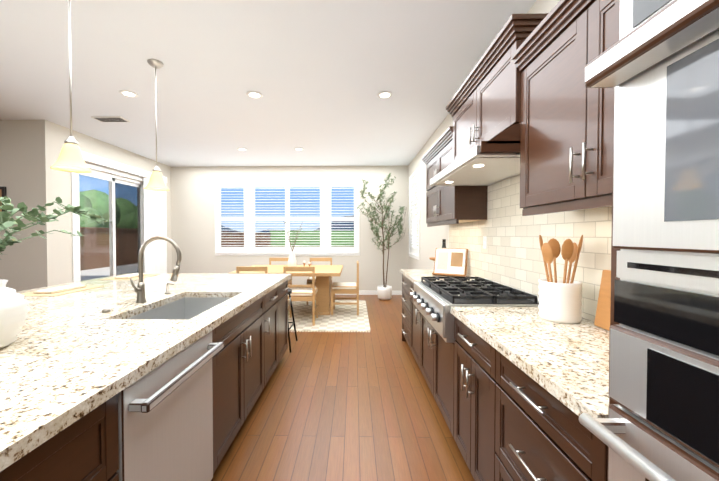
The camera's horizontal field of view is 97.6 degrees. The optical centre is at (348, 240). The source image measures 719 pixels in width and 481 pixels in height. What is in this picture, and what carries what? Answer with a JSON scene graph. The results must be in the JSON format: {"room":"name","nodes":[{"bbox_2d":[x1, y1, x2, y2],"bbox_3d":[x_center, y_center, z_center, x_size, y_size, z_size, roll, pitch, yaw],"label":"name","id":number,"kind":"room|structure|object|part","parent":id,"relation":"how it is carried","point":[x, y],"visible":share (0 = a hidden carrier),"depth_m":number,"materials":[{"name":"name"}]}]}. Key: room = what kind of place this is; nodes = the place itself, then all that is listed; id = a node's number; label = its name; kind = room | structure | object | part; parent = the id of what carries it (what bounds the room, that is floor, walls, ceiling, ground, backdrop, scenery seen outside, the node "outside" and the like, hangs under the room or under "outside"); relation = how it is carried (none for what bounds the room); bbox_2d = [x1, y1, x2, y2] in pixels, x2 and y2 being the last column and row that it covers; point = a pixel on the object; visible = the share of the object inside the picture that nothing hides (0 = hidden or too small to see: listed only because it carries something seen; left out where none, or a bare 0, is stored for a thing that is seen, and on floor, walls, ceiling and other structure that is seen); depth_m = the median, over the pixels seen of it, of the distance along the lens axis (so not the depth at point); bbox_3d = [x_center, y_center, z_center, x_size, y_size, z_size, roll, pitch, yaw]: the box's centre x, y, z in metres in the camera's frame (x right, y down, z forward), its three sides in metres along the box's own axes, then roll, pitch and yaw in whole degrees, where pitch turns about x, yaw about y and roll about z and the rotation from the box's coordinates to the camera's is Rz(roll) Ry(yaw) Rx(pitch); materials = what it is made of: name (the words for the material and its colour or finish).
{"room":"kitchen","nodes":[
{"label":"kitchen","id":0,"kind":"room"},
{"bbox_2d":[0,120,35,291],"bbox_3d":[-6.110,-0.179,4.375,3.740,2.900,0.160,0,1,1],"label":"wall","id":1,"kind":"structure","parent":0,"point":[18,266],"depth_m":4.25,"materials":[{"name":"paint"}]},
{"bbox_2d":[0,187,6,229],"bbox_3d":[-4.927,-0.437,4.251,0.610,0.580,0.031,0,1,1],"label":"picture frame","id":2,"kind":"object","parent":1,"relation":"attached to","point":[2,191],"visible":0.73,"depth_m":4.23,"materials":[{"name":"black wood"}]},
{"bbox_2d":[33,120,171,288],"bbox_3d":[-4.134,-0.201,5.707,0.160,2.900,2.900,0,1,1],"label":"wall","id":3,"kind":"structure","parent":0,"point":[54,262],"depth_m":4.41,"materials":[{"name":"paint"}]},
{"bbox_2d":[71,162,144,281],"bbox_3d":[-4.105,0.017,5.511,0.126,2.470,1.740,0,1,1],"label":"door","id":4,"kind":"structure","parent":3,"relation":"in","point":[112,180],"depth_m":5.54,"materials":[{"name":"white paint"}]},
{"bbox_2d":[81,151,166,272],"bbox_3d":[-3.994,-0.071,5.722,0.080,2.560,2.270,0,1,1],"label":"vertical blinds","id":5,"kind":"object","parent":3,"relation":"attached to","point":[155,251],"visible":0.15,"depth_m":6.35,"materials":[{"name":"white paint"}]},
{"bbox_2d":[0,0,536,166],"bbox_3d":[-3.391,-1.638,1.918,9.590,0.100,10.720,0,1,1],"label":"ceiling","id":6,"kind":"structure","parent":0,"point":[319,75],"depth_m":3.01,"materials":[{"name":"paint"}]},
{"bbox_2d":[50,0,91,172],"bbox_3d":[-1.754,-1.019,1.987,0.204,1.140,0.204,0,1,1],"label":"pendant light","id":7,"kind":"object","parent":6,"relation":"hanging from","point":[70,158],"visible":1,"depth_m":1.98,"materials":[{"name":"white glass"}]},
{"bbox_2d":[91,116,129,121],"bbox_3d":[-3.172,-1.618,4.205,0.400,0.016,0.180,0,1,1],"label":"ceiling vent","id":8,"kind":"object","parent":6,"relation":"in","point":[110,118],"visible":1,"depth_m":4.18,"materials":[{"name":"white metal"}]},
{"bbox_2d":[119,90,137,97],"bbox_3d":[-2.406,-1.608,3.450,0.175,0.009,0.175,0,1,-8],"label":"recessed light","id":9,"kind":"object","parent":6,"relation":"in","point":[127,93],"depth_m":3.44,"materials":[{"name":"white paint"}]},
{"bbox_2d":[143,59,169,190],"bbox_3d":[-1.738,-1.033,2.847,0.204,1.140,0.204,0,1,1],"label":"pendant light","id":10,"kind":"object","parent":6,"relation":"hanging from","point":[156,182],"visible":1,"depth_m":2.83,"materials":[{"name":"white glass"}]},
{"bbox_2d":[246,91,262,98],"bbox_3d":[-1.036,-1.608,3.474,0.175,0.009,0.175,0,1,-8],"label":"recessed light","id":11,"kind":"object","parent":6,"relation":"in","point":[257,95],"depth_m":3.46,"materials":[{"name":"white paint"}]},
{"bbox_2d":[377,91,392,98],"bbox_3d":[0.405,-1.608,3.476,0.175,0.009,0.175,0,1,-23],"label":"recessed light","id":12,"kind":"object","parent":6,"relation":"in","point":[384,94],"depth_m":3.46,"materials":[{"name":"white paint"}]},
{"bbox_2d":[171,166,407,290],"bbox_3d":[-1.340,-0.226,7.184,5.690,2.900,0.160,0,1,1],"label":"wall","id":13,"kind":"structure","parent":0,"point":[192,213],"depth_m":7.10,"materials":[{"name":"paint"}]},
{"bbox_2d":[214,179,359,255],"bbox_3d":[-1.383,-0.520,7.135,3.276,1.720,0.130,0,1,1],"label":"window shutters","id":14,"kind":"object","parent":13,"relation":"attached to","point":[249,219],"visible":1,"depth_m":7.10,"materials":[{"name":"white paint"}]},
{"bbox_2d":[335,290,401,294],"bbox_3d":[-1.342,1.176,7.119,5.370,0.100,0.017,0,1,1],"label":"baseboard","id":15,"kind":"structure","parent":13,"relation":"attached to","point":[367,292],"depth_m":7.07,"materials":[{"name":"white paint"}]},
{"bbox_2d":[211,295,474,480],"bbox_3d":[-3.391,1.362,1.968,9.590,0.100,10.720,0,1,1],"label":"floor","id":16,"kind":"structure","parent":0,"point":[345,406],"depth_m":2.31,"materials":[{"name":"brown wood"}]},
{"bbox_2d":[0,277,290,480],"bbox_3d":[-1.358,0.881,1.559,1.472,0.876,3.875,0,1,1],"label":"kitchen island","id":17,"kind":"object","parent":16,"relation":"on","point":[159,385],"depth_m":1.27,"materials":[{"name":"brown wood"}]},
{"bbox_2d":[0,273,290,464],"bbox_3d":[-1.604,0.413,1.553,1.860,0.060,3.970,0,1,1],"label":"island countertop","id":18,"kind":"structure","parent":17,"relation":"on","point":[73,350],"depth_m":1.28,"materials":[{"name":"beige stone"}]},
{"bbox_2d":[0,279,30,348],"bbox_3d":[-1.410,0.284,1.182,0.307,0.250,0.307,0,1,1],"label":"vase","id":19,"kind":"object","parent":18,"relation":"on","point":[14,309],"visible":1,"depth_m":1.20,"materials":[{"name":"white ceramic"}]},
{"bbox_2d":[0,196,111,254],"bbox_3d":[-1.424,-0.018,1.171,0.826,0.350,0.901,0,1,1],"label":"eucalyptus stems","id":20,"kind":"object","parent":19,"relation":"in","point":[6,221],"visible":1,"depth_m":1.27,"materials":[{"name":"green plant"}]},
{"bbox_2d":[22,285,102,295],"bbox_3d":[-2.217,0.378,2.429,0.320,0.021,0.440,0,1,1],"label":"placemat","id":21,"kind":"object","parent":18,"relation":"on","point":[62,290],"visible":1,"depth_m":2.36,"materials":[{"name":"fabric"}]},
{"bbox_3d":[-1.349,0.390,1.753,0.040,0.020,0.040,0,1,1],"label":"air switch button","id":22,"kind":"part","parent":18,"relation":"part of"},
{"bbox_2d":[100,273,159,279],"bbox_3d":[-2.221,0.364,3.230,0.320,0.021,0.440,0,1,1],"label":"placemat","id":23,"kind":"object","parent":18,"relation":"on","point":[134,276],"visible":0.96,"depth_m":3.11,"materials":[{"name":"fabric"}]},
{"bbox_2d":[130,236,181,302],"bbox_3d":[-1.209,0.182,1.984,0.291,0.426,0.106,0,1,1],"label":"faucet","id":24,"kind":"object","parent":18,"relation":"on","point":[139,290],"visible":1,"depth_m":1.99,"materials":[{"name":"silver metal"}]},
{"bbox_2d":[164,283,174,293],"bbox_3d":[-1.313,0.351,2.312,0.071,0.078,0.040,0,1,1],"label":"soap dispenser","id":25,"kind":"object","parent":18,"relation":"on","point":[167,289],"visible":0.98,"depth_m":2.31,"materials":[{"name":"silver metal"}]},
{"bbox_2d":[132,297,223,316],"bbox_3d":[-1.025,0.526,1.994,0.464,0.205,0.794,0,1,1],"label":"sink","id":26,"kind":"object","parent":18,"relation":"in","point":[183,306],"depth_m":2.32,"materials":[{"name":"grey metal"}]},
{"bbox_2d":[287,288,297,351],"bbox_3d":[-0.860,0.943,3.813,0.422,0.679,0.422,0,1,1],"label":"bar stool","id":27,"kind":"object","parent":16,"relation":"on","point":[289,292],"visible":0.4,"depth_m":3.87,"materials":[{"name":"black metal"}]},
{"bbox_2d":[288,300,370,331],"bbox_3d":[-0.989,1.248,5.431,2.640,0.012,2.110,0,1,1],"label":"rug","id":28,"kind":"object","parent":16,"relation":"on","point":[345,318],"visible":0.31,"depth_m":5.04,"materials":[{"name":"fabric"}]},
{"bbox_2d":[236,266,267,273],"bbox_3d":[-1.420,0.816,4.872,0.460,0.870,0.460,0,1,1],"label":"dining chair","id":29,"kind":"object","parent":28,"relation":"on","point":[251,268],"visible":0.17,"depth_m":4.64,"materials":[{"name":"brown wood"}]},
{"bbox_2d":[269,258,291,284],"bbox_3d":[-1.393,0.792,6.252,0.460,0.870,0.460,0,1,1],"label":"dining chair","id":30,"kind":"object","parent":28,"relation":"on","point":[281,259],"visible":0.12,"depth_m":6.45,"materials":[{"name":"brown wood"}]},
{"bbox_2d":[229,265,342,314],"bbox_3d":[-0.987,0.866,5.545,1.750,0.748,1.300,0,1,1],"label":"dining table","id":31,"kind":"object","parent":28,"relation":"on","point":[324,274],"visible":0.52,"depth_m":5.26,"materials":[{"name":"brown wood"}]},
{"bbox_2d":[284,220,302,266],"bbox_3d":[-0.975,0.055,5.598,0.419,0.870,0.403,0,1,1],"label":"vase","id":32,"kind":"object","parent":31,"relation":"on","point":[292,261],"visible":0.98,"depth_m":5.49,"materials":[{"name":"white ceramic"}]},
{"bbox_2d":[283,266,317,325],"bbox_3d":[-0.720,0.816,4.859,0.460,0.870,0.460,0,1,1],"label":"dining chair","id":33,"kind":"object","parent":28,"relation":"on","point":[304,293],"visible":0.75,"depth_m":4.63,"materials":[{"name":"brown wood"}]},
{"bbox_2d":[307,258,331,304],"bbox_3d":[-0.564,0.793,6.236,0.460,0.870,0.460,0,1,1],"label":"dining chair","id":34,"kind":"object","parent":28,"relation":"on","point":[309,281],"visible":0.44,"depth_m":6.42,"materials":[{"name":"brown wood"}]},
{"bbox_2d":[331,261,358,314],"bbox_3d":[-0.049,0.806,5.446,0.460,0.870,0.460,0,1,1],"label":"dining chair","id":35,"kind":"object","parent":28,"relation":"on","point":[344,287],"visible":1,"depth_m":5.22,"materials":[{"name":"brown wood"}]},
{"bbox_2d":[357,173,406,299],"bbox_3d":[0.671,-0.116,6.516,0.990,2.704,0.769,0,1,1],"label":"tree","id":36,"kind":"object","parent":16,"relation":"on","point":[384,291],"visible":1,"depth_m":6.53,"materials":[{"name":"green plant"}]},
{"bbox_2d":[401,273,407,342],"bbox_3d":[0.969,0.846,3.655,0.589,0.876,0.679,0,1,1],"label":"base cabinet","id":37,"kind":"object","parent":16,"relation":"on","point":[404,297],"depth_m":3.76,"materials":[{"name":"brown wood"}]},
{"bbox_2d":[408,281,415,359],"bbox_3d":[0.958,0.856,3.093,0.589,0.876,0.567,0,1,1],"label":"base cabinet","id":38,"kind":"object","parent":16,"relation":"on","point":[411,307],"depth_m":3.32,"materials":[{"name":"brown wood"}]},
{"bbox_2d":[400,269,474,284],"bbox_3d":[0.953,0.392,3.426,0.611,0.040,1.127,0,1,1],"label":"countertop","id":39,"kind":"structure","parent":38,"relation":"on","point":[414,275],"depth_m":3.44,"materials":[{"name":"beige stone"}]},
{"bbox_2d":[442,239,445,247],"bbox_3d":[1.161,0.175,3.812,0.110,0.380,0.110,0,1,1],"label":"bottle","id":40,"kind":"object","parent":39,"relation":"on","point":[443,243],"visible":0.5,"depth_m":3.79,"materials":[{"name":"glass"}]},
{"bbox_2d":[432,248,467,276],"bbox_3d":[1.083,0.229,3.339,0.340,0.290,0.177,1,1,33],"label":"cookbook stand","id":41,"kind":"object","parent":39,"relation":"on","point":[450,262],"visible":0.94,"depth_m":3.31,"materials":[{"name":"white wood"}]},
{"bbox_2d":[416,308,447,424],"bbox_3d":[0.944,0.960,2.388,0.589,0.690,1.087,0,1,1],"label":"base cabinet","id":42,"kind":"object","parent":16,"relation":"on","point":[431,349],"depth_m":2.40,"materials":[{"name":"brown wood"}]},
{"bbox_2d":[410,277,538,342],"bbox_3d":[0.886,0.472,2.382,0.701,0.279,0.960,0,1,1],"label":"range","id":43,"kind":"object","parent":42,"relation":"in","point":[434,300],"visible":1,"depth_m":2.10,"materials":[{"name":"silver metal"}]},
{"bbox_2d":[448,313,483,480],"bbox_3d":[0.930,0.880,1.656,0.589,0.876,0.617,0,1,1],"label":"base cabinet","id":44,"kind":"object","parent":16,"relation":"on","point":[466,354],"depth_m":1.66,"materials":[{"name":"brown wood"}]},
{"bbox_2d":[484,341,607,480],"bbox_3d":[0.919,0.889,1.082,0.589,0.876,0.652,0,1,1],"label":"base cabinet","id":45,"kind":"object","parent":16,"relation":"on","point":[516,392],"depth_m":1.09,"materials":[{"name":"brown wood"}]},
{"bbox_2d":[451,306,608,417],"bbox_3d":[0.913,0.427,1.322,0.611,0.040,1.149,0,1,1],"label":"countertop","id":46,"kind":"structure","parent":45,"relation":"on","point":[570,362],"depth_m":1.19,"materials":[{"name":"beige stone"}]},
{"bbox_2d":[538,234,582,323],"bbox_3d":[1.078,0.186,1.603,0.188,0.433,0.188,0,1,1],"label":"utensil crock","id":47,"kind":"object","parent":46,"relation":"on","point":[559,300],"visible":1,"depth_m":1.55,"materials":[{"name":"white ceramic"}]},
{"bbox_2d":[594,270,610,330],"bbox_3d":[1.189,0.224,1.371,0.069,0.361,0.220,0,1,1],"label":"cutting board","id":48,"kind":"object","parent":46,"relation":"on","point":[602,318],"visible":0.19,"depth_m":1.44,"materials":[{"name":"brown wood"}]},
{"bbox_2d":[579,0,718,480],"bbox_3d":[0.854,0.179,0.354,0.693,2.320,0.775,0,1,1],"label":"oven","id":49,"kind":"object","parent":16,"relation":"on","point":[656,65],"visible":1,"depth_m":0.58,"materials":[{"name":"silver metal"}]},
{"bbox_2d":[408,0,611,321],"bbox_3d":[1.316,-0.135,1.773,0.171,2.900,10.560,0,1,1],"label":"wall","id":50,"kind":"structure","parent":0,"point":[511,255],"depth_m":2.32,"materials":[{"name":"tile"}]},
{"bbox_2d":[409,167,419,259],"bbox_3d":[1.364,-0.506,6.332,0.130,1.720,1.040,0,1,1],"label":"window shutters","id":51,"kind":"object","parent":50,"relation":"attached to","point":[414,178],"visible":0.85,"depth_m":6.50,"materials":[{"name":"white paint"}]},
{"bbox_2d":[426,136,487,223],"bbox_3d":[1.112,-0.581,3.385,0.292,0.767,1.130,0,1,1],"label":"upper cabinet","id":52,"kind":"object","parent":50,"relation":"attached to","point":[444,204],"depth_m":3.04,"materials":[{"name":"brown wood"}]},
{"bbox_2d":[483,236,486,248],"bbox_3d":[1.250,0.019,2.877,0.003,0.115,0.072,0,1,1],"label":"electrical outlet plate","id":53,"kind":"object","parent":50,"relation":"attached to","point":[484,242],"visible":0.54,"depth_m":2.85,"materials":[{"name":"white paint"}]},
{"bbox_2d":[450,28,549,163],"bbox_3d":[1.080,-0.886,2.290,0.315,0.485,1.171,0,1,1],"label":"upper cabinet","id":54,"kind":"object","parent":50,"relation":"attached to","point":[486,117],"depth_m":1.93,"materials":[{"name":"brown wood"}]},
{"bbox_2d":[430,145,519,185],"bbox_3d":[0.977,-0.503,2.268,0.521,0.067,1.068,0,1,1],"label":"range hood","id":55,"kind":"object","parent":54,"relation":"attached to","point":[473,166],"visible":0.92,"depth_m":2.12,"materials":[{"name":"silver metal"}]},
{"bbox_2d":[514,0,614,211],"bbox_3d":[1.071,-0.544,1.220,0.292,0.767,0.982,0,1,1],"label":"upper cabinet","id":56,"kind":"object","parent":50,"relation":"attached to","point":[535,102],"depth_m":1.34,"materials":[{"name":"brown wood"}]},
{"label":"outside","id":57,"kind":"structure","parent":0,"visible":0},
{"bbox_2d":[80,263,137,280],"bbox_3d":[-7.183,1.100,17.291,6.300,0.030,25.500,0,1,1],"label":"ground","id":58,"kind":"structure","parent":57,"point":[93,275],"depth_m":11.60,"materials":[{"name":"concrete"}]},
{"bbox_2d":[221,215,353,231],"bbox_3d":[2.885,-7.219,153.753,440.000,12.164,8.000,0,1,1],"label":"hills","id":59,"kind":"structure","parent":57,"point":[318,229],"depth_m":155.44,"materials":[{"name":"green plant"}]},
{"bbox_2d":[269,246,417,248],"bbox_3d":[2.138,-0.494,114.868,240.000,0.060,290.000,0,1,1],"label":"ground","id":60,"kind":"structure","parent":57,"point":[313,246],"depth_m":39.18,"materials":[{"name":"green plant"}]},
{"bbox_2d":[79,190,137,228],"bbox_3d":[-17.938,-1.431,19.792,10.802,4.886,24.796,0,1,1],"label":"trees","id":61,"kind":"object","parent":60,"relation":"on","point":[101,207],"depth_m":20.66,"materials":[{"name":"green plant"}]},
{"bbox_2d":[80,227,353,270],"bbox_3d":[9.995,0.069,21.196,40.700,1.960,39.000,0,1,1],"label":"fence","id":62,"kind":"object","parent":60,"relation":"on","point":[99,246],"visible":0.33,"depth_m":14.79,"materials":[{"name":"brown wood"}]}
]}

